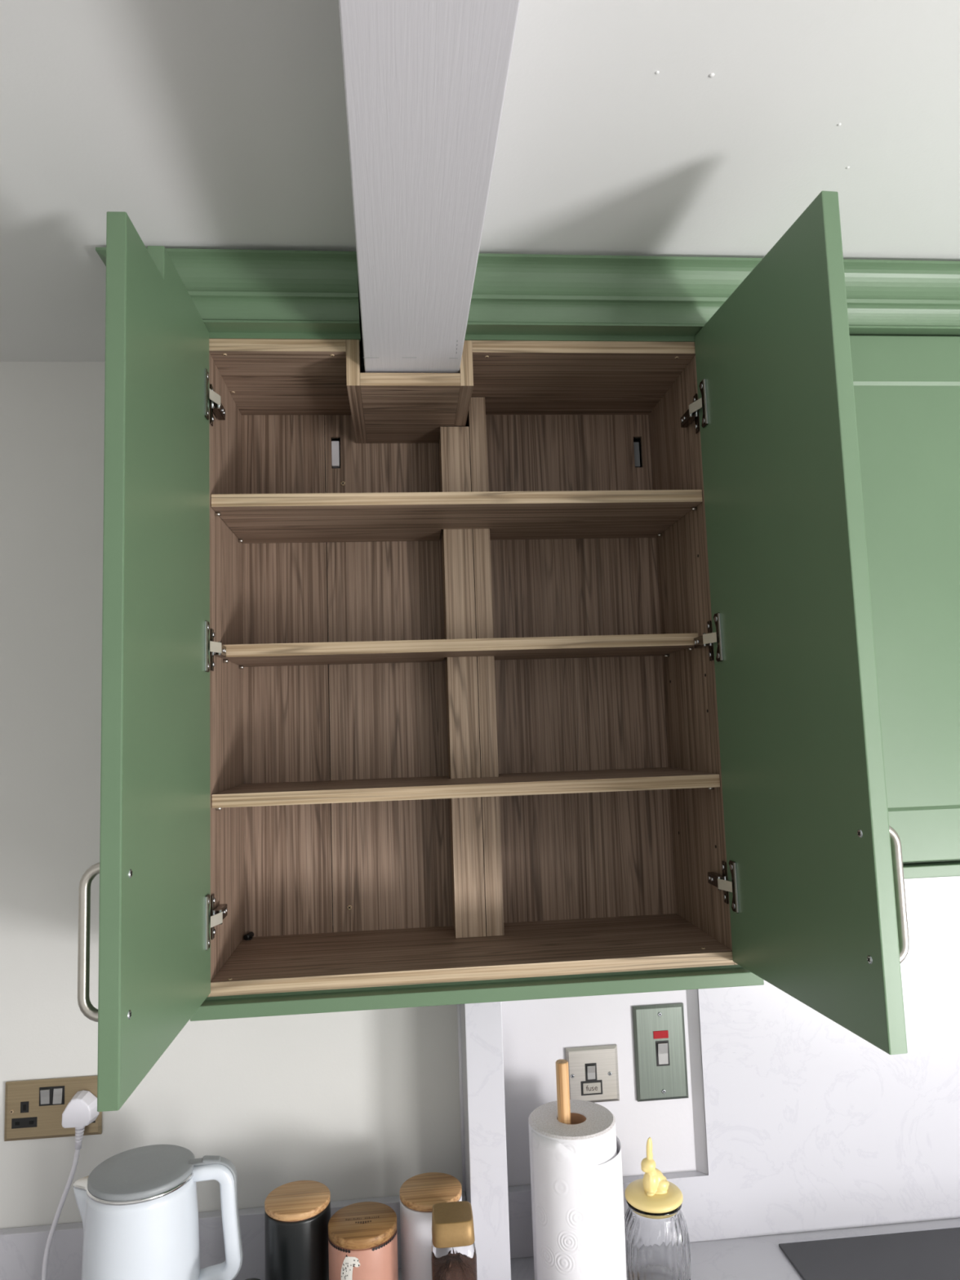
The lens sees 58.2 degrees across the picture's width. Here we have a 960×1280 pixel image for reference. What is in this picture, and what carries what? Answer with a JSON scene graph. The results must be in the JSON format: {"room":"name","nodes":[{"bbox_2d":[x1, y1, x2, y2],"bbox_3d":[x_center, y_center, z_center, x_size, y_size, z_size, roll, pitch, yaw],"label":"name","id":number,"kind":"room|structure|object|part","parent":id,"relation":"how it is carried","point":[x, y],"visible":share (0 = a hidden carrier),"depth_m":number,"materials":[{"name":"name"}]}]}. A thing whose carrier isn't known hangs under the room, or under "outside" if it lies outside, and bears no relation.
{"room":"kitchen","nodes":[
{"label":"kitchen","id":0,"kind":"room"},
{"bbox_2d":[204,368,208,420],"bbox_3d":[-0.376,-0.338,1.189,0.004,0.068,0.020,-2,-6,-4],"label":"hinge","id":1,"kind":"object","parent":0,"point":[206,370],"depth_m":1.18,"materials":[{"name":"metal"}]},
{"bbox_2d":[0,361,642,1228],"bbox_3d":[-0.908,0.729,1.438,5.940,2.421,0.140,-1,-6,-5],"label":"wall","id":2,"kind":"structure","parent":0,"point":[359,1104],"depth_m":1.43,"materials":[{"name":"white paint"}]},
{"bbox_2d":[4,1075,102,1141],"bbox_3d":[-0.682,0.749,1.379,0.148,0.089,0.011,-1,-6,-5],"label":"double socket","id":3,"kind":"object","parent":2,"relation":"attached to","point":[34,1108],"visible":0.82,"depth_m":1.38,"materials":[{"name":"gold metal"}]},
{"bbox_2d":[40,1088,49,1104],"bbox_3d":[-0.694,0.729,1.376,0.014,0.022,0.004,-1,-6,-5],"label":"rocker switch","id":4,"kind":"object","parent":3,"relation":"attached to","point":[44,1093],"depth_m":1.38,"materials":[{"name":"silver metal"}]},
{"bbox_2d":[53,1088,62,1104],"bbox_3d":[-0.675,0.729,1.378,0.014,0.022,0.004,-1,-6,-5],"label":"rocker switch","id":5,"kind":"object","parent":3,"relation":"attached to","point":[57,1092],"depth_m":1.38,"materials":[{"name":"silver metal"}]},
{"bbox_2d":[41,1089,98,1279],"bbox_3d":[-0.618,0.865,1.288,0.074,0.305,0.175,0,-6,-18],"label":"plug","id":6,"kind":"object","parent":3,"relation":"in","point":[81,1111],"visible":1,"depth_m":1.36,"materials":[{"name":"white plastic"}]},
{"bbox_2d":[77,191,909,1111],"bbox_3d":[-0.010,0.017,1.186,0.825,0.931,0.664,-1,-6,-5],"label":"upper cabinet","id":7,"kind":"object","parent":2,"relation":"attached to","point":[602,722],"visible":1,"depth_m":1.25,"materials":[{"name":"laminate"}]},
{"bbox_3d":[-0.365,0.284,0.813,0.026,0.147,0.010,-1,-6,-5],"label":"handle","id":8,"kind":"part","parent":7,"relation":"part of","materials":[{"name":"silver metal"}]},
{"bbox_3d":[-0.364,-0.004,1.000,0.020,0.902,0.352,-2,-6,-4],"label":"door","id":9,"kind":"part","parent":7,"relation":"part of","materials":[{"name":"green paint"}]},
{"bbox_2d":[204,620,209,672],"bbox_3d":[-0.364,0.009,1.154,0.004,0.068,0.020,-2,-6,-4],"label":"hinge","id":10,"kind":"object","parent":7,"relation":"on","point":[206,622],"depth_m":1.15,"materials":[{"name":"metal"}]},
{"bbox_2d":[204,893,210,950],"bbox_3d":[-0.352,0.365,1.117,0.004,0.068,0.020,-2,-6,-4],"label":"hinge","id":11,"kind":"object","parent":7,"relation":"on","point":[207,896],"depth_m":1.11,"materials":[{"name":"metal"}]},
{"bbox_3d":[-0.376,-0.332,1.239,0.015,0.058,0.052,-1,-6,-5],"label":"hinge arm","id":12,"kind":"part","parent":7,"relation":"part of","materials":[{"name":"metal"}]},
{"bbox_3d":[-0.364,0.015,1.204,0.015,0.058,0.052,-1,-6,-5],"label":"hinge arm","id":13,"kind":"part","parent":7,"relation":"part of","materials":[{"name":"metal"}]},
{"bbox_3d":[-0.352,0.371,1.168,0.015,0.058,0.052,-1,-6,-5],"label":"hinge arm","id":14,"kind":"part","parent":7,"relation":"part of","materials":[{"name":"metal"}]},
{"bbox_3d":[-0.392,0.036,1.325,0.018,0.900,0.300,-1,-6,-5],"label":"panel","id":15,"kind":"part","parent":7,"relation":"part of","materials":[{"name":"laminate"}]},
{"bbox_2d":[243,931,253,940],"bbox_3d":[-0.366,0.469,1.368,0.012,0.010,0.019,-3,-6,12],"label":"clip","id":16,"kind":"object","parent":7,"relation":"on","point":[249,936],"visible":1,"depth_m":1.36,"materials":[{"name":"black plastic"}]},
{"bbox_3d":[-0.302,-0.405,1.379,0.192,0.018,0.300,-1,-6,-5],"label":"panel","id":17,"kind":"part","parent":7,"relation":"part of","materials":[{"name":"laminate"}]},
{"bbox_3d":[-0.322,0.045,1.434,0.139,0.864,0.006,-1,-6,-5],"label":"panel","id":18,"kind":"part","parent":7,"relation":"part of","materials":[{"name":"laminate"}]},
{"bbox_2d":[211,489,702,543],"bbox_3d":[-0.035,-0.192,1.360,0.708,0.018,0.240,-1,-6,-5],"label":"shelf","id":19,"kind":"object","parent":7,"relation":"attached to","point":[646,516],"depth_m":1.31,"materials":[{"name":"laminate"}]},
{"bbox_2d":[222,633,698,666],"bbox_3d":[-0.030,0.017,1.365,0.708,0.018,0.188,-1,-6,-5],"label":"shelf","id":20,"kind":"object","parent":7,"relation":"attached to","point":[633,649],"depth_m":1.30,"materials":[{"name":"laminate"}]},
{"bbox_2d":[211,767,719,808],"bbox_3d":[-0.021,0.222,1.317,0.708,0.018,0.240,-1,-6,-5],"label":"shelf","id":21,"kind":"object","parent":7,"relation":"attached to","point":[415,784],"depth_m":1.23,"materials":[{"name":"laminate"}]},
{"bbox_3d":[-0.014,0.466,1.313,0.710,0.018,0.300,-1,-6,-5],"label":"panel","id":22,"kind":"part","parent":7,"relation":"part of","materials":[{"name":"laminate"}]},
{"bbox_3d":[0.031,0.036,1.467,0.569,0.864,0.006,-1,-6,-5],"label":"panel","id":23,"kind":"part","parent":7,"relation":"part of","materials":[{"name":"laminate"}]},
{"bbox_3d":[0.142,-0.416,1.420,0.335,0.018,0.300,-1,-6,-5],"label":"panel","id":24,"kind":"part","parent":7,"relation":"part of","materials":[{"name":"laminate"}]},
{"bbox_3d":[0.315,-0.336,1.301,0.015,0.058,0.052,-1,-6,-5],"label":"hinge arm","id":25,"kind":"part","parent":7,"relation":"part of","materials":[{"name":"metal"}]},
{"bbox_3d":[0.333,0.018,1.391,0.018,0.900,0.300,-1,-6,-5],"label":"panel","id":26,"kind":"part","parent":7,"relation":"part of","materials":[{"name":"laminate"}]},
{"bbox_3d":[0.327,0.003,1.267,0.015,0.058,0.052,-1,-6,-5],"label":"hinge arm","id":27,"kind":"part","parent":7,"relation":"part of","materials":[{"name":"metal"}]},
{"bbox_2d":[698,378,708,427],"bbox_3d":[0.323,-0.343,1.251,0.004,0.068,0.020,-1,-6,-9],"label":"hinge","id":28,"kind":"object","parent":7,"relation":"on","point":[703,383],"depth_m":1.25,"materials":[{"name":"metal"}]},
{"bbox_3d":[0.338,0.344,1.232,0.015,0.058,0.052,-1,-6,-5],"label":"hinge arm","id":29,"kind":"part","parent":7,"relation":"part of","materials":[{"name":"metal"}]},
{"bbox_2d":[713,613,723,662],"bbox_3d":[0.335,-0.004,1.216,0.004,0.068,0.020,-1,-6,-9],"label":"hinge","id":30,"kind":"object","parent":7,"relation":"on","point":[717,617],"depth_m":1.21,"materials":[{"name":"metal"}]},
{"bbox_2d":[728,860,738,912],"bbox_3d":[0.347,0.337,1.181,0.004,0.068,0.020,-1,-6,-9],"label":"hinge","id":31,"kind":"object","parent":7,"relation":"on","point":[733,864],"depth_m":1.18,"materials":[{"name":"metal"}]},
{"bbox_3d":[0.370,-0.022,1.067,0.020,0.901,0.352,-1,-6,-9],"label":"door","id":32,"kind":"part","parent":7,"relation":"part of","materials":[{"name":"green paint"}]},
{"bbox_3d":[0.425,0.261,0.887,0.024,0.145,0.010,-1,-6,-9],"label":"handle","id":33,"kind":"part","parent":7,"relation":"part of","materials":[{"name":"silver metal"}]},
{"bbox_2d":[95,247,959,342],"bbox_3d":[0.207,-0.480,1.401,1.475,0.100,0.380,-1,-6,-5],"label":"crown molding","id":34,"kind":"structure","parent":2,"relation":"attached to","point":[236,294],"depth_m":1.23,"materials":[{"name":"green wood"}]},
{"bbox_3d":[-0.489,-0.459,1.337,0.077,0.092,0.380,-1,-6,-5],"label":"moulding","id":35,"kind":"part","parent":34,"relation":"part of","materials":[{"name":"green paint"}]},
{"bbox_3d":[-0.342,-0.478,1.199,0.345,0.092,0.077,-1,-6,-5],"label":"moulding","id":36,"kind":"part","parent":34,"relation":"part of","materials":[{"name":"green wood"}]},
{"bbox_3d":[0.464,-0.498,1.272,0.986,0.092,0.077,-1,-6,-5],"label":"moulding","id":37,"kind":"part","parent":34,"relation":"part of","materials":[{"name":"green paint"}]},
{"bbox_2d":[564,1044,619,1102],"bbox_3d":[0.191,0.735,1.458,0.088,0.090,0.011,-1,-6,-5],"label":"fused spur","id":38,"kind":"object","parent":2,"relation":"attached to","point":[593,1076],"visible":1,"depth_m":1.46,"materials":[{"name":"silver metal"}]},
{"bbox_2d":[586,1065,595,1079],"bbox_3d":[0.188,0.730,1.454,0.014,0.022,0.004,-1,-6,-5],"label":"rocker switch","id":39,"kind":"object","parent":38,"relation":"attached to","point":[590,1068],"depth_m":1.45,"materials":[{"name":"white plastic"}]},
{"bbox_2d":[501,990,696,1186],"bbox_3d":[0.192,0.695,1.469,0.336,0.420,0.002,-1,-6,-5],"label":"wall panel","id":40,"kind":"object","parent":2,"relation":"attached to","point":[536,1033],"depth_m":1.46,"materials":[{"name":"white paint"}]},
{"bbox_2d":[632,1003,688,1102],"bbox_3d":[0.309,0.704,1.471,0.088,0.155,0.011,-1,-6,-5],"label":"switch","id":41,"kind":"object","parent":2,"relation":"attached to","point":[659,1029],"visible":1,"depth_m":1.47,"materials":[{"name":"metal"}]},
{"bbox_2d":[657,1042,668,1064],"bbox_3d":[0.312,0.704,1.468,0.017,0.035,0.004,-1,-6,-5],"label":"rocker switch","id":42,"kind":"object","parent":41,"relation":"attached to","point":[662,1047],"depth_m":1.47,"materials":[{"name":"white plastic"}]},
{"bbox_2d":[398,1217,959,1279],"bbox_3d":[0.013,0.988,1.104,3.700,0.020,0.630,-1,-6,-5],"label":"countertop","id":43,"kind":"structure","parent":2,"relation":"attached to","point":[758,1257],"depth_m":1.40,"materials":[{"name":"white stone"}]},
{"bbox_2d":[73,1144,243,1279],"bbox_3d":[-0.457,0.875,1.210,0.204,0.257,0.157,-4,-6,19],"label":"kettle","id":44,"kind":"object","parent":43,"relation":"on","point":[138,1208],"visible":1,"depth_m":1.18,"materials":[{"name":"white plastic"}]},
{"bbox_3d":[-0.481,0.756,1.229,0.143,0.010,0.143,-1,-6,-5],"label":"lid","id":45,"kind":"part","parent":44,"relation":"part of","materials":[{"name":"grey plastic"}]},
{"bbox_3d":[-0.380,0.839,1.239,0.071,0.171,0.030,-1,-6,-11],"label":"handle","id":46,"kind":"part","parent":44,"relation":"part of","materials":[{"name":"white plastic"}]},
{"bbox_2d":[0,1190,466,1279],"bbox_3d":[-0.940,0.982,1.327,1.843,0.102,0.020,-1,-6,-5],"label":"upstand","id":47,"kind":"object","parent":43,"relation":"on","point":[22,1249],"visible":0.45,"depth_m":1.36,"materials":[{"name":"white stone"}]},
{"bbox_2d":[244,1278,260,1279],"bbox_3d":[-0.308,0.930,1.155,0.049,0.127,0.049,-1,-6,-5],"label":"pot","id":48,"kind":"object","parent":43,"relation":"on","point":[248,1278],"visible":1,"depth_m":1.18,"materials":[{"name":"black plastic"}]},
{"bbox_2d":[264,1180,330,1279],"bbox_3d":[-0.264,0.908,1.254,0.094,0.187,0.094,-1,-6,-5],"label":"canister","id":49,"kind":"object","parent":43,"relation":"on","point":[297,1214],"visible":1,"depth_m":1.23,"materials":[{"name":"black ceramic"}]},
{"bbox_3d":[-0.267,0.820,1.263,0.094,0.009,0.094,-1,-6,-5],"label":"lid","id":50,"kind":"part","parent":49,"relation":"part of","materials":[{"name":"brown wood"}]},
{"bbox_2d":[328,1201,398,1279],"bbox_3d":[-0.164,0.910,1.220,0.098,0.169,0.098,-1,-6,-5],"label":"canister","id":51,"kind":"object","parent":43,"relation":"on","point":[362,1237],"visible":1,"depth_m":1.20,"materials":[{"name":"pink ceramic"}]},
{"bbox_2d":[341,1256,359,1279],"bbox_3d":[-0.176,0.886,1.176,0.029,0.086,0.002,-3,-6,14],"label":"print","id":52,"kind":"object","parent":51,"relation":"attached to","point":[350,1265],"depth_m":1.18},
{"bbox_3d":[-0.167,0.832,1.228,0.097,0.013,0.097,-1,-6,-5],"label":"lid","id":53,"kind":"part","parent":51,"relation":"part of","materials":[{"name":"brown wood"}]},
{"bbox_2d":[399,1172,462,1279],"bbox_3d":[-0.070,0.905,1.272,0.092,0.184,0.092,-1,-6,-5],"label":"canister","id":54,"kind":"object","parent":43,"relation":"on","point":[419,1193],"visible":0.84,"depth_m":1.25,"materials":[{"name":"white ceramic"}]},
{"bbox_3d":[-0.073,0.818,1.281,0.092,0.009,0.092,-1,-6,-5],"label":"lid","id":55,"kind":"part","parent":54,"relation":"part of","materials":[{"name":"brown wood"}]},
{"bbox_2d":[431,1200,477,1279],"bbox_3d":[-0.035,0.888,1.184,0.062,0.196,0.062,-1,-6,-5],"label":"jar","id":56,"kind":"object","parent":43,"relation":"on","point":[453,1247],"visible":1,"depth_m":1.16,"materials":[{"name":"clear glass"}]},
{"bbox_3d":[-0.038,0.806,1.192,0.058,0.030,0.058,-1,-6,-5],"label":"lid","id":57,"kind":"part","parent":56,"relation":"part of","materials":[{"name":"brown metal"}]},
{"bbox_3d":[-0.034,0.904,1.182,0.062,0.165,0.062,-1,-6,-5],"label":"glass","id":58,"kind":"part","parent":56,"relation":"part of","materials":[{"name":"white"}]},
{"bbox_2d":[457,1001,511,1279],"bbox_3d":[0.003,0.756,1.373,0.061,0.496,0.143,-1,-6,-5],"label":"panel","id":59,"kind":"object","parent":43,"relation":"on","point":[480,1036],"visible":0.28,"depth_m":1.30,"materials":[{"name":"white stone"}]},
{"bbox_2d":[528,1059,626,1279],"bbox_3d":[0.145,0.821,1.319,0.146,0.345,0.144,-1,-6,-5],"label":"roll","id":60,"kind":"object","parent":43,"relation":"on","point":[575,1160],"visible":1,"depth_m":1.26,"materials":[{"name":"white paper"}]},
{"bbox_2d":[624,1137,691,1279],"bbox_3d":[0.272,0.885,1.345,0.104,0.215,0.103,-1,-6,-5],"label":"glass jar","id":61,"kind":"object","parent":43,"relation":"on","point":[657,1240],"visible":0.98,"depth_m":1.31,"materials":[{"name":"clear glass"}]},
{"bbox_3d":[0.271,0.869,1.346,0.089,0.025,0.089,-1,-6,-5],"label":"lid","id":62,"kind":"part","parent":61,"relation":"part of","materials":[{"name":"yellow ceramic"}]},
{"bbox_3d":[0.272,0.820,1.348,0.046,0.084,0.029,0,-6,-16],"label":"rabbit knob","id":63,"kind":"part","parent":61,"relation":"part of","materials":[{"name":"yellow ceramic"}]},
{"bbox_3d":[0.273,0.932,1.340,0.104,0.120,0.103,-1,-6,-5],"label":"glass","id":64,"kind":"part","parent":61,"relation":"part of","materials":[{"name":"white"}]},
{"bbox_2d":[778,1226,959,1279],"bbox_3d":[0.799,0.956,1.186,0.579,0.005,0.508,-1,-6,-5],"label":"cooktop","id":65,"kind":"object","parent":43,"relation":"in","point":[933,1254],"visible":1,"depth_m":1.37,"materials":[{"name":"black glass"}]},
{"bbox_2d":[685,989,707,1174],"bbox_3d":[0.367,0.689,1.476,0.015,0.420,0.017,-1,-6,-5],"label":"trim","id":66,"kind":"structure","parent":2,"relation":"attached to","point":[695,1063],"depth_m":1.47,"materials":[{"name":"white paint"}]},
{"bbox_2d":[507,875,959,1258],"bbox_3d":[0.921,0.664,1.526,1.799,0.647,0.020,-1,-6,-5],"label":"backsplash","id":67,"kind":"structure","parent":2,"relation":"attached to","point":[811,1125],"depth_m":1.47,"materials":[{"name":"white stone"}]},
{"bbox_2d":[849,335,959,879],"bbox_3d":[0.657,-0.047,1.403,0.600,0.795,0.346,-1,-6,-5],"label":"upper cabinet","id":68,"kind":"object","parent":2,"relation":"attached to","point":[907,388],"visible":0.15,"depth_m":1.26,"materials":[{"name":"green wood"}]},
{"bbox_2d":[0,0,959,363],"bbox_3d":[-0.787,-0.707,-0.273,5.940,0.082,3.850,-1,-6,-5],"label":"ceiling","id":69,"kind":"structure","parent":0,"point":[687,128],"depth_m":0.97,"materials":[{"name":"white paint"}]},
{"bbox_2d":[338,0,519,373],"bbox_3d":[0.035,-0.621,-0.262,0.144,0.145,3.545,-1,-6,-5],"label":"ceiling beam","id":70,"kind":"structure","parent":69,"relation":"attached to","point":[425,81],"depth_m":0.78,"materials":[{"name":"grey paint"}]}
]}

